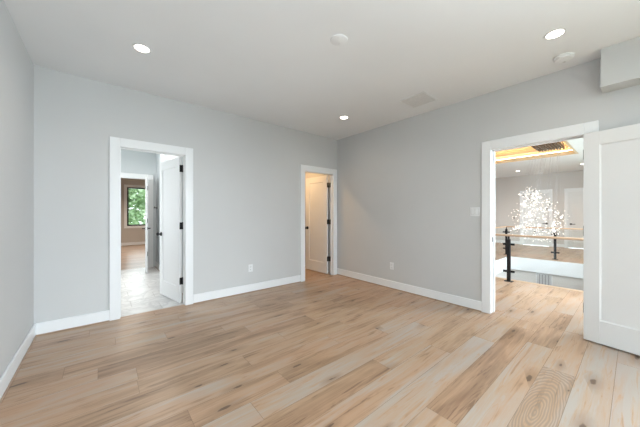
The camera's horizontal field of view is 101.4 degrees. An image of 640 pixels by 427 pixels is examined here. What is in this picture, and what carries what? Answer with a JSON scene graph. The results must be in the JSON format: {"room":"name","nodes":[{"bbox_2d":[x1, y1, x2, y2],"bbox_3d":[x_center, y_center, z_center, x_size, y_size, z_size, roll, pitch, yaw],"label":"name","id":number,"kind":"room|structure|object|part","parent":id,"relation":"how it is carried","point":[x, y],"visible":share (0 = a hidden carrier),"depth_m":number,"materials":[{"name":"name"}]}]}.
{"room":"empty bedroom","nodes":[
{"label":"empty bedroom","id":0,"kind":"room"},
{"bbox_2d":[0,0,33,377],"bbox_3d":[-0.580,-0.131,-0.228,0.120,2.743,7.392,0,0,-40],"label":"wall","id":1,"kind":"structure","parent":0,"point":[16,65],"depth_m":2.07,"materials":[{"name":"grey paint"}]},
{"bbox_2d":[0,324,36,403],"bbox_3d":[-0.557,1.179,-0.143,0.025,0.125,7.292,0,0,-40],"label":"baseboard","id":2,"kind":"structure","parent":1,"relation":"attached to","point":[9,374],"depth_m":2.05,"materials":[{"name":"white paint"}]},
{"bbox_2d":[121,178,144,242],"bbox_3d":[-7.957,-0.131,9.719,5.200,2.743,0.120,0,0,-40],"label":"wall","id":3,"kind":"structure","parent":0,"point":[127,234],"depth_m":10.13,"materials":[{"name":"beige paint"}]},
{"bbox_2d":[121,242,144,245],"bbox_3d":[-7.910,1.179,9.663,5.000,0.125,0.025,0,0,-40],"label":"baseboard","id":4,"kind":"structure","parent":3,"relation":"attached to","point":[127,243],"depth_m":10.18,"materials":[{"name":"white paint"}]},
{"bbox_2d":[124,184,144,227],"bbox_3d":[-7.080,-0.269,10.354,1.060,1.680,0.025,0,0,-40],"label":"trim","id":5,"kind":"structure","parent":3,"relation":"attached to","point":[125,186],"depth_m":10.06,"materials":[{"name":"white paint"}]},
{"bbox_2d":[127,187,144,225],"bbox_3d":[-7.120,-0.269,10.402,0.880,1.500,0.060,0,0,-40],"label":"window","id":6,"kind":"structure","parent":3,"relation":"in","point":[128,188],"depth_m":10.13,"materials":[{"name":"black metal"}]},
{"bbox_2d":[121,149,155,266],"bbox_3d":[-4.528,-0.131,5.599,5.200,2.743,0.100,0,0,-40],"label":"wall","id":7,"kind":"structure","parent":0,"point":[136,162],"depth_m":5.97,"materials":[{"name":"paint"}]},
{"bbox_2d":[121,172,152,267],"bbox_3d":[-4.248,0.175,5.820,0.909,2.132,0.118,0,0,-40],"label":"door frame","id":8,"kind":"structure","parent":7,"relation":"attached to","point":[123,175],"depth_m":6.03,"materials":[{"name":"white paint"}]},
{"bbox_2d":[142,176,150,272],"bbox_3d":[-3.771,0.225,5.691,0.147,2.008,0.708,0,0,-33],"label":"door","id":9,"kind":"structure","parent":7,"relation":"in","point":[146,228],"depth_m":5.40,"materials":[{"name":"white paint"}]},
{"bbox_2d":[156,154,182,284],"bbox_3d":[-2.781,-0.131,4.937,0.100,2.743,3.153,0,0,-40],"label":"wall","id":10,"kind":"structure","parent":0,"point":[160,158],"depth_m":5.85,"materials":[{"name":"paint"}]},
{"bbox_2d":[155,261,182,294],"bbox_3d":[-2.829,1.179,4.897,0.025,0.125,3.153,0,0,-40],"label":"baseboard","id":11,"kind":"structure","parent":10,"relation":"attached to","point":[157,265],"depth_m":5.76,"materials":[{"name":"white paint"}]},
{"bbox_2d":[34,65,336,323],"bbox_3d":[-1.754,-0.131,3.672,5.401,2.743,0.105,0,0,-40],"label":"wall","id":12,"kind":"structure","parent":0,"point":[246,171],"depth_m":3.32,"materials":[{"name":"grey paint"}]},
{"bbox_2d":[109,136,192,320],"bbox_3d":[-2.122,0.175,3.354,0.897,2.132,0.123,0,0,-40],"label":"door frame","id":13,"kind":"structure","parent":12,"relation":"attached to","point":[116,144],"depth_m":3.09,"materials":[{"name":"white paint"}]},
{"bbox_2d":[36,275,300,335],"bbox_3d":[-1.615,1.179,3.703,3.288,0.125,0.025,0,0,-40],"label":"baseboard","id":14,"kind":"structure","parent":12,"relation":"attached to","point":[53,326],"depth_m":3.60,"materials":[{"name":"white paint"}]},
{"bbox_2d":[156,157,182,302],"bbox_3d":[-2.170,0.225,3.812,0.737,2.008,0.167,0,0,39],"label":"door","id":15,"kind":"structure","parent":12,"relation":"in","point":[171,224],"depth_m":3.78,"materials":[{"name":"white paint"}]},
{"bbox_3d":[-2.187,0.180,3.825,0.475,1.676,0.029,0,0,39],"label":"panel","id":16,"kind":"part","parent":15,"relation":"part of","materials":[{"name":"white paint"}]},
{"bbox_2d":[248,264,252,271],"bbox_3d":[-1.097,0.863,4.144,0.072,0.116,0.010,0,0,-40],"label":"wall outlet","id":17,"kind":"object","parent":12,"relation":"attached to","point":[250,267],"visible":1,"depth_m":4.14,"materials":[{"name":"white plastic"}]},
{"bbox_2d":[305,175,330,273],"bbox_3d":[-0.059,0.225,5.585,0.167,2.008,0.742,0,0,-41],"label":"door","id":18,"kind":"structure","parent":12,"relation":"in","point":[317,221],"depth_m":5.57,"materials":[{"name":"white paint"}]},
{"bbox_3d":[-0.073,0.180,5.601,0.029,1.676,0.480,0,0,-41],"label":"panel","id":19,"kind":"part","parent":18,"relation":"part of","materials":[{"name":"white paint"}]},
{"bbox_2d":[300,164,336,281],"bbox_3d":[-0.040,0.175,5.087,0.904,2.132,0.123,0,0,-40],"label":"door frame","id":20,"kind":"structure","parent":12,"relation":"attached to","point":[332,173],"depth_m":5.27,"materials":[{"name":"white paint"}]},
{"bbox_2d":[0,243,639,426],"bbox_3d":[1.164,1.301,6.809,15.300,0.120,16.020,0,0,-40],"label":"floor","id":21,"kind":"structure","parent":0,"point":[321,350],"depth_m":2.17,"materials":[{"name":"brown wood"}]},
{"bbox_2d":[495,234,583,281],"bbox_3d":[3.864,0.811,4.300,0.100,0.860,3.108,0,0,-40],"label":"glass railing","id":22,"kind":"object","parent":21,"relation":"on","point":[509,271],"visible":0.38,"depth_m":4.76,"materials":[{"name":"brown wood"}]},
{"bbox_3d":[3.454,0.824,4.792,0.052,0.814,0.052,0,0,-40],"label":"post","id":23,"kind":"part","parent":22,"relation":"part of","materials":[{"name":"black metal"}]},
{"bbox_3d":[3.873,0.399,4.289,0.056,0.036,3.080,0,0,-40],"label":"handrail","id":24,"kind":"part","parent":22,"relation":"part of","materials":[{"name":"brown wood"}]},
{"bbox_2d":[503,226,582,259],"bbox_3d":[6.647,0.811,6.739,0.100,0.860,3.298,0,0,-40],"label":"glass railing","id":25,"kind":"object","parent":21,"relation":"on","point":[506,231],"visible":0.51,"depth_m":7.09,"materials":[{"name":"brown wood"}]},
{"bbox_3d":[5.649,0.824,7.939,0.052,0.814,0.052,0,0,-40],"label":"post","id":26,"kind":"part","parent":25,"relation":"part of","materials":[{"name":"black metal"}]},
{"bbox_3d":[6.662,0.399,6.721,0.056,0.036,3.250,0,0,-40],"label":"handrail","id":27,"kind":"part","parent":25,"relation":"part of","materials":[{"name":"brown wood"}]},
{"bbox_3d":[6.359,0.824,7.086,0.052,0.814,0.052,0,0,-40],"label":"post","id":28,"kind":"part","parent":25,"relation":"part of","materials":[{"name":"black metal"}]},
{"bbox_2d":[4,0,639,139],"bbox_3d":[1.053,-1.562,1.118,4.353,0.120,7.412,0,0,-40],"label":"ceiling","id":29,"kind":"structure","parent":0,"point":[276,62],"depth_m":2.38,"materials":[{"name":"white paint"}]},
{"bbox_2d":[132,43,151,53],"bbox_3d":[-1.620,-1.502,2.385,0.148,0.009,0.148,0,0,-40],"label":"recessed light","id":30,"kind":"object","parent":29,"relation":"in","point":[138,47],"visible":1,"depth_m":2.38,"materials":[{"name":"white plastic"}]},
{"bbox_2d":[330,34,347,45],"bbox_3d":[0.165,-1.497,2.268,0.150,0.010,0.150,0,0,-40],"label":"cover plate","id":31,"kind":"object","parent":29,"relation":"attached to","point":[338,39],"visible":1,"depth_m":2.25,"materials":[{"name":"white paint"}]},
{"bbox_2d":[398,91,437,108],"bbox_3d":[1.302,-1.498,3.477,0.370,0.008,0.370,0,0,-40],"label":"ceiling vent","id":32,"kind":"object","parent":29,"relation":"in","point":[422,98],"visible":1,"depth_m":3.47,"materials":[{"name":"white plastic"}]},
{"bbox_3d":[1.302,-1.500,3.477,0.326,0.004,0.326,0,0,-40],"label":"panel","id":33,"kind":"part","parent":32,"relation":"part of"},
{"bbox_2d":[543,28,566,39],"bbox_3d":[1.966,-1.502,2.193,0.148,0.009,0.148,0,0,-40],"label":"recessed light","id":34,"kind":"object","parent":29,"relation":"in","point":[556,33],"visible":1,"depth_m":2.19,"materials":[{"name":"white plastic"}]},
{"bbox_2d":[553,52,574,63],"bbox_3d":[2.339,-1.480,2.512,0.156,0.043,0.156,0,0,-40],"label":"smoke detector","id":35,"kind":"object","parent":29,"relation":"attached to","point":[565,57],"visible":1,"depth_m":2.48,"materials":[{"name":"white plastic"}]},
{"bbox_2d":[305,58,639,301],"bbox_3d":[2.205,-0.131,3.265,0.165,2.743,9.200,0,0,-40],"label":"wall","id":36,"kind":"structure","parent":0,"point":[407,189],"depth_m":3.76,"materials":[{"name":"grey paint"}]},
{"bbox_2d":[337,268,481,311],"bbox_3d":[2.678,1.179,2.548,0.025,0.125,7.292,0,0,-40],"label":"baseboard","id":37,"kind":"structure","parent":36,"relation":"attached to","point":[472,304],"depth_m":3.98,"materials":[{"name":"white paint"}]},
{"bbox_2d":[470,207,479,215],"bbox_3d":[1.998,-0.024,3.377,0.010,0.116,0.116,0,0,-40],"label":"light switch","id":38,"kind":"object","parent":36,"relation":"attached to","point":[474,211],"visible":1,"depth_m":3.38,"materials":[{"name":"white plastic"}]},
{"bbox_2d":[482,120,598,313],"bbox_3d":[2.433,0.170,2.977,0.183,2.142,1.014,0,0,-40],"label":"door frame","id":39,"kind":"structure","parent":36,"relation":"attached to","point":[577,131],"depth_m":3.25,"materials":[{"name":"white paint"}]},
{"bbox_2d":[583,123,639,355],"bbox_3d":[2.797,0.225,2.234,0.167,2.008,0.819,0,0,-30],"label":"door","id":40,"kind":"structure","parent":36,"relation":"in","point":[611,157],"depth_m":2.40,"materials":[{"name":"white paint"}]},
{"bbox_3d":[2.799,0.180,2.229,0.029,1.676,0.590,0,0,-30],"label":"panel","id":41,"kind":"part","parent":40,"relation":"part of","materials":[{"name":"white paint"}]},
{"bbox_2d":[601,36,639,93],"bbox_3d":[3.792,-1.328,1.074,0.199,0.348,3.600,0,0,-40],"label":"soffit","id":42,"kind":"structure","parent":36,"relation":"attached to","point":[620,62],"depth_m":2.31,"materials":[{"name":"grey paint"}]},
{"bbox_2d":[495,170,583,243],"bbox_3d":[8.595,-0.131,9.916,0.100,2.743,5.750,0,0,-40],"label":"wall","id":43,"kind":"structure","parent":0,"point":[507,189],"depth_m":10.46,"materials":[{"name":"paint"}]},
{"bbox_2d":[495,240,563,247],"bbox_3d":[8.547,1.179,9.876,0.025,0.125,5.750,0,0,-40],"label":"baseboard","id":44,"kind":"structure","parent":43,"relation":"attached to","point":[496,241],"depth_m":10.59,"materials":[{"name":"white paint"}]},
{"bbox_2d":[523,193,548,245],"bbox_3d":[8.363,0.225,10.155,0.091,2.008,0.790,0,0,-40],"label":"door","id":45,"kind":"structure","parent":43,"relation":"in","point":[528,241],"depth_m":10.15,"materials":[{"name":"white paint"}]},
{"bbox_3d":[8.384,0.180,10.173,0.029,1.676,0.574,0,0,-40],"label":"panel","id":46,"kind":"part","parent":45,"relation":"part of","materials":[{"name":"white paint"}]},
{"bbox_2d":[520,189,551,246],"bbox_3d":[8.377,0.170,10.170,0.124,2.142,0.994,0,0,-40],"label":"door frame","id":47,"kind":"structure","parent":43,"relation":"attached to","point":[549,190],"depth_m":10.01,"materials":[{"name":"white paint"}]},
{"bbox_2d":[564,188,583,247],"bbox_3d":[9.234,0.170,9.140,0.124,2.142,1.034,0,0,-40],"label":"door frame","id":48,"kind":"structure","parent":43,"relation":"attached to","point":[567,190],"depth_m":9.45,"materials":[{"name":"white paint"}]},
{"bbox_2d":[568,191,583,248],"bbox_3d":[9.216,0.225,9.129,0.091,2.008,0.830,0,0,-40],"label":"door","id":49,"kind":"structure","parent":43,"relation":"in","point":[575,199],"depth_m":9.30,"materials":[{"name":"white paint"}]},
{"bbox_3d":[9.238,0.180,9.147,0.029,1.676,0.614,0,0,-40],"label":"panel","id":50,"kind":"part","parent":49,"relation":"part of","materials":[{"name":"white paint"}]},
{"bbox_2d":[495,138,583,177],"bbox_3d":[5.085,-1.726,6.995,9.034,0.447,5.750,0,0,-40],"label":"ceiling","id":51,"kind":"structure","parent":0,"point":[574,162],"depth_m":7.76,"materials":[{"name":"white paint"}]},
{"bbox_2d":[495,150,569,160],"bbox_3d":[4.659,-1.616,6.674,2.800,0.022,2.600,0,0,-40],"label":"recessed light","id":52,"kind":"object","parent":51,"relation":"in","point":[566,150],"visible":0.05,"depth_m":7.33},
{"bbox_2d":[510,141,567,241],"bbox_3d":[5.227,-0.593,6.279,1.145,2.592,1.095,0,0,-40],"label":"chandelier","id":53,"kind":"object","parent":51,"relation":"hanging from","point":[544,147],"visible":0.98,"depth_m":6.25,"materials":[{"name":"clear glass"},{"name":"metal wire"}]},
{"bbox_2d":[495,269,583,290],"bbox_3d":[5.215,2.801,5.458,3.440,2.880,3.220,0,0,-40],"label":"wall","id":54,"kind":"structure","parent":0,"point":[559,281],"depth_m":6.87,"materials":[{"name":"paint"}]},
{"bbox_2d":[495,256,583,278],"bbox_3d":[5.254,1.421,5.412,3.200,0.359,3.100,0,0,-40],"label":"trim","id":55,"kind":"structure","parent":54,"relation":"attached to","point":[576,270],"depth_m":6.96,"materials":[{"name":"white paint"}]},
{"bbox_2d":[495,277,583,292],"bbox_3d":[4.001,1.254,4.370,0.120,0.034,3.100,0,0,-40],"label":"trim","id":56,"kind":"structure","parent":54,"relation":"attached to","point":[495,277],"depth_m":4.51,"materials":[{"name":"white wood"}]},
{"bbox_2d":[536,273,551,285],"bbox_3d":[6.008,1.801,7.029,0.012,0.380,0.340,0,0,-40],"label":"air vent","id":57,"kind":"object","parent":54,"relation":"in","point":[541,278],"visible":0.61,"depth_m":7.02,"materials":[{"name":"white metal"}]},
{"label":"outside","id":58,"kind":"structure","parent":0,"visible":0},
{"bbox_3d":[-5.751,4.441,14.729,70.000,0.200,90.000,0,0,-40],"label":"ground","id":59,"kind":"structure","parent":58,"visible":0},
{"bbox_2d":[129,189,144,224],"bbox_3d":[-10.886,-0.003,14.286,4.838,8.495,5.583,0,0,-40],"label":"leafy tree","id":60,"kind":"object","parent":59,"relation":"on","point":[138,200],"visible":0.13,"depth_m":13.83,"materials":[{"name":"green plant"}]}
]}

